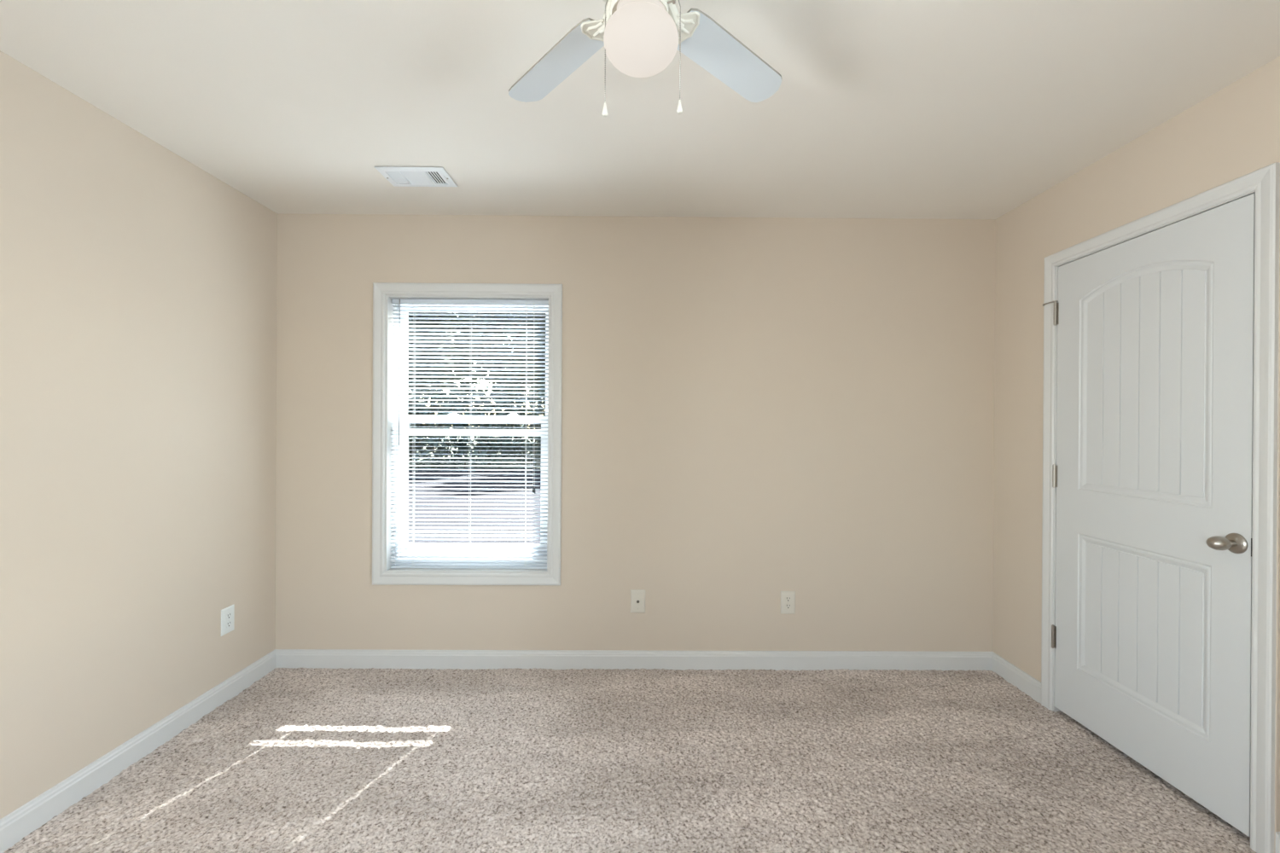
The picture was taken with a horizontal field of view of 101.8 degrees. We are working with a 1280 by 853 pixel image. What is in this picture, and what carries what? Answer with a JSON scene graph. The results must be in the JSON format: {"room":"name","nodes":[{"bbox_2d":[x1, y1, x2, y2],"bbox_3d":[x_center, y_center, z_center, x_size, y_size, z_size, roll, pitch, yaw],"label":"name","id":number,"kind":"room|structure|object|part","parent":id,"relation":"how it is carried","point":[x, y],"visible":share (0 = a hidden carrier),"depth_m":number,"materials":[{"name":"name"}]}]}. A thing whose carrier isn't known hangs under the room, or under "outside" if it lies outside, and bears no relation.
{"room":"empty bedroom","nodes":[
{"label":"empty bedroom","id":0,"kind":"room"},
{"bbox_2d":[0,50,277,819],"bbox_3d":[-2.018,0.052,0.851,0.140,2.590,3.905,0,0,0],"label":"wall","id":1,"kind":"structure","parent":0,"point":[138,285],"depth_m":1.95,"materials":[{"name":"beige paint"}]},
{"bbox_2d":[0,649,276,852],"bbox_3d":[-1.948,1.261,0.924,0.014,0.113,3.765,0,0,0],"label":"baseboard","id":2,"kind":"structure","parent":1,"relation":"attached to","point":[32,816],"depth_m":1.94,"materials":[{"name":"white paint"}]},
{"bbox_2d":[221,604,234,636],"bbox_3d":[-1.958,0.921,2.475,0.009,0.123,0.078,0,0,0],"label":"wall outlet","id":3,"kind":"object","parent":1,"relation":"attached to","point":[228,613],"visible":1,"depth_m":2.47,"materials":[{"name":"white plastic"}]},
{"bbox_2d":[226,620,232,628],"bbox_3d":[-1.956,0.940,2.476,0.003,0.027,0.034,0,0,0],"label":"receptacle","id":4,"kind":"object","parent":3,"relation":"attached to","point":[229,623],"depth_m":2.48,"materials":[{"name":"white plastic"}]},
{"bbox_2d":[226,612,232,619],"bbox_3d":[-1.955,0.901,2.475,0.003,0.027,0.034,0,0,0],"label":"receptacle","id":5,"kind":"object","parent":3,"relation":"attached to","point":[229,615],"depth_m":2.48,"materials":[{"name":"white plastic"}]},
{"bbox_2d":[407,468,541,543],"bbox_3d":[0.001,1.864,-1.996,80.000,0.200,46.000,0,0,0],"label":"ground outside","id":6,"kind":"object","parent":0,"point":[493,470],"depth_m":11.66,"materials":[{"name":"concrete"}]},
{"bbox_2d":[408,436,541,468],"bbox_3d":[-0.331,1.743,55.502,120.000,0.220,69.000,0,0,0],"label":"lawn","id":7,"kind":"structure","parent":0,"point":[474,441],"depth_m":23.30,"materials":[{"name":"green plant"}]},
{"bbox_2d":[407,312,465,461],"bbox_3d":[-10.485,-3.878,23.826,5.022,11.079,4.707,0,0,0],"label":"leafy tree","id":8,"kind":"object","parent":7,"relation":"on","point":[409,320],"visible":0.19,"depth_m":23.44,"materials":[{"name":"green plant"}]},
{"bbox_3d":[-10.479,-4.879,23.825,5.022,9.075,4.707,0,0,0],"label":"crown","id":9,"kind":"part","parent":8,"relation":"part of","materials":[{"name":"green plant"}]},
{"bbox_2d":[407,312,487,452],"bbox_3d":[-13.134,-5.533,32.998,9.392,14.321,8.982,0,0,34],"label":"leafy tree","id":10,"kind":"object","parent":7,"relation":"on","point":[462,324],"visible":0.06,"depth_m":32.22,"materials":[{"name":"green plant"}]},
{"bbox_3d":[-13.127,-6.893,32.995,9.392,11.601,8.982,0,0,34],"label":"crown","id":11,"kind":"part","parent":10,"relation":"part of","materials":[{"name":"green plant"}]},
{"bbox_2d":[407,383,545,469],"bbox_3d":[-7.782,0.127,21.095,29.690,3.958,1.855,0,0,0],"label":"trees","id":12,"kind":"object","parent":7,"relation":"on","point":[411,439],"visible":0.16,"depth_m":20.93,"materials":[{"name":"green plant"}]},
{"bbox_2d":[467,313,545,462],"bbox_3d":[-5.810,-3.696,24.033,4.690,10.769,4.776,0,0,0],"label":"leafy tree","id":13,"kind":"object","parent":7,"relation":"on","point":[476,317],"visible":0.25,"depth_m":23.00,"materials":[{"name":"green plant"}]},
{"bbox_3d":[-5.804,-4.670,24.032,4.690,8.821,4.776,0,0,0],"label":"crown","id":14,"kind":"part","parent":13,"relation":"part of","materials":[{"name":"green plant"}]},
{"bbox_2d":[2,668,1256,852],"bbox_3d":[0.380,1.314,0.936,4.691,0.016,3.783,0,0,0],"label":"floor","id":15,"kind":"structure","parent":0,"point":[301,760],"depth_m":1.95,"materials":[{"name":"carpet"}]},
{"bbox_2d":[275,213,995,651],"bbox_3d":[-0.019,0.060,2.900,4.162,2.590,0.170,0,0,0],"label":"wall","id":16,"kind":"structure","parent":0,"point":[754,410],"depth_m":2.82,"materials":[{"name":"beige paint"}]},
{"bbox_2d":[372,282,562,585],"bbox_3d":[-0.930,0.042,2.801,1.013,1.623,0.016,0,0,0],"label":"trim","id":17,"kind":"structure","parent":16,"relation":"attached to","point":[380,289],"depth_m":2.80,"materials":[{"name":"white paint"}]},
{"bbox_2d":[395,304,548,565],"bbox_3d":[-0.931,0.041,2.947,0.890,1.500,0.075,0,0,0],"label":"window","id":18,"kind":"structure","parent":16,"relation":"in","point":[501,419],"depth_m":2.92,"materials":[{"name":"white plastic"}]},
{"bbox_2d":[390,298,548,569],"bbox_3d":[-0.931,0.042,2.855,0.858,1.474,0.038,0,0,0],"label":"window blind","id":19,"kind":"object","parent":18,"relation":"attached to","point":[395,301],"visible":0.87,"depth_m":2.86,"materials":[{"name":"white plastic"}]},
{"bbox_3d":[-1.242,0.046,2.858,0.001,1.448,0.028,0,0,0],"label":"ladder cord","id":20,"kind":"part","parent":19,"relation":"part of","materials":[{"name":"white fabric"}]},
{"bbox_3d":[-0.935,0.773,2.861,0.858,0.012,0.022,0,0,0],"label":"rail","id":21,"kind":"part","parent":19,"relation":"part of","materials":[{"name":"white plastic"}]},
{"bbox_3d":[-0.933,0.046,2.860,0.001,1.445,0.028,0,0,0],"label":"ladder cord","id":22,"kind":"part","parent":19,"relation":"part of","materials":[{"name":"white fabric"}]},
{"bbox_3d":[-0.627,0.049,2.862,0.001,1.448,0.028,0,0,0],"label":"ladder cord","id":23,"kind":"part","parent":19,"relation":"part of","materials":[{"name":"white fabric"}]},
{"bbox_3d":[-0.579,-0.170,2.844,0.009,1.010,0.004,0,0,-1],"label":"lift cord","id":24,"kind":"part","parent":19,"relation":"part of","materials":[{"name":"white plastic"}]},
{"bbox_3d":[-0.933,0.343,2.930,0.830,0.807,0.024,0,0,0],"label":"sash","id":25,"kind":"part","parent":18,"relation":"part of","materials":[{"name":"white plastic"}]},
{"bbox_3d":[-0.929,-0.312,2.958,0.830,0.733,0.022,0,0,0],"label":"sash","id":26,"kind":"part","parent":18,"relation":"part of","materials":[{"name":"white plastic"}]},
{"bbox_2d":[275,649,992,670],"bbox_3d":[-0.025,1.268,2.810,3.882,0.113,0.014,0,0,0],"label":"baseboard","id":27,"kind":"structure","parent":16,"relation":"attached to","point":[328,659],"depth_m":2.81,"materials":[{"name":"white paint"}]},
{"bbox_2d":[630,589,645,612],"bbox_3d":[-0.011,0.945,2.809,0.079,0.124,0.016,0,0,0],"label":"cable wall plate","id":28,"kind":"object","parent":16,"relation":"attached to","point":[637,596],"visible":1,"depth_m":2.81,"materials":[{"name":"beige plastic"}]},
{"bbox_2d":[780,591,795,614],"bbox_3d":[0.801,0.953,2.817,0.078,0.123,0.009,0,0,0],"label":"wall outlet","id":29,"kind":"object","parent":16,"relation":"attached to","point":[788,598],"visible":1,"depth_m":2.81,"materials":[{"name":"beige plastic"}]},
{"bbox_2d":[785,604,791,609],"bbox_3d":[0.801,0.972,2.814,0.034,0.027,0.003,0,0,0],"label":"receptacle","id":30,"kind":"object","parent":29,"relation":"attached to","point":[787,606],"depth_m":2.81,"materials":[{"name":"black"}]},
{"bbox_2d":[785,596,791,601],"bbox_3d":[0.801,0.933,2.814,0.034,0.027,0.003,0,0,0],"label":"receptacle","id":31,"kind":"object","parent":29,"relation":"attached to","point":[787,598],"depth_m":2.81,"materials":[{"name":"white plastic"}]},
{"bbox_2d":[0,0,1279,219],"bbox_3d":[0.379,-1.179,0.947,4.922,0.100,4.075,0,0,0],"label":"ceiling","id":32,"kind":"structure","parent":0,"point":[928,109],"depth_m":1.78,"materials":[{"name":"white paint"}]},
{"bbox_2d":[374,166,457,186],"bbox_3d":[-1.013,-1.134,2.370,0.300,0.012,0.183,0,0,0],"label":"ceiling vent","id":33,"kind":"object","parent":32,"relation":"in","point":[397,177],"visible":1,"depth_m":2.36,"materials":[{"name":"white metal"}]},
{"bbox_2d":[508,0,781,116],"bbox_3d":[-0.004,-0.909,1.148,0.802,0.446,0.802,0,0,0],"label":"ceiling fan","id":34,"kind":"object","parent":32,"relation":"hanging from","point":[641,38],"visible":1,"depth_m":1.27,"materials":[{"name":"metal"},{"name":"painted wood"},{"name":"glass"}]},
{"bbox_3d":[-0.223,-0.961,1.388,0.106,0.026,0.394,0,0,-42],"label":"fan blade","id":35,"kind":"part","parent":34,"relation":"part of","materials":[{"name":"white wood"}]},
{"bbox_3d":[-0.070,-0.837,1.148,0.016,0.257,0.003,0,0,0],"label":"pull chain","id":36,"kind":"part","parent":34,"relation":"part of","materials":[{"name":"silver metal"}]},
{"bbox_3d":[0.002,-0.855,1.148,0.165,0.126,0.165,0,0,0],"label":"glass globe","id":37,"kind":"part","parent":34,"relation":"part of","materials":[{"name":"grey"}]},
{"bbox_3d":[0.074,-0.840,1.149,0.032,0.249,0.003,0,0,0],"label":"pull chain","id":38,"kind":"part","parent":34,"relation":"part of","materials":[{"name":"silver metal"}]},
{"bbox_3d":[0.237,-0.958,1.367,0.394,0.026,0.106,0,0,-42],"label":"fan blade","id":39,"kind":"part","parent":34,"relation":"part of","materials":[{"name":"white wood"}]},
{"bbox_2d":[992,56,1279,852],"bbox_3d":[1.991,0.075,0.874,0.115,2.590,3.905,0,0,0],"label":"wall","id":40,"kind":"structure","parent":0,"point":[1233,133],"depth_m":2.45,"materials":[{"name":"beige paint"}]},
{"bbox_2d":[991,651,1041,703],"bbox_3d":[1.909,1.280,2.650,0.014,0.113,0.356,0,0,0],"label":"baseboard","id":41,"kind":"structure","parent":40,"relation":"attached to","point":[1012,674],"depth_m":2.63,"materials":[{"name":"white paint"}]},
{"bbox_2d":[1042,193,1255,837],"bbox_3d":[1.901,0.280,2.053,0.119,2.030,0.829,0,0,0],"label":"door","id":42,"kind":"structure","parent":40,"relation":"in","point":[1151,636],"depth_m":1.92,"materials":[{"name":"white paint"}]},
{"bbox_3d":[1.882,0.378,1.683,0.078,0.045,0.053,0,0,0],"label":"knob","id":43,"kind":"part","parent":42,"relation":"part of","materials":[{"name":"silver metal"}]},
{"bbox_2d":[1041,162,1279,852],"bbox_3d":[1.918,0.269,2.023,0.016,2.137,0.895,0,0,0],"label":"trim","id":44,"kind":"structure","parent":40,"relation":"attached to","point":[1265,181],"depth_m":1.61,"materials":[{"name":"white paint"}]},
{"bbox_2d":[1275,832,1279,852],"bbox_3d":[1.979,1.282,1.567,0.117,0.113,0.014,0,0,0],"label":"baseboard","id":45,"kind":"structure","parent":40,"relation":"attached to","point":[1277,834],"depth_m":1.57,"materials":[{"name":"white paint"}]}
]}

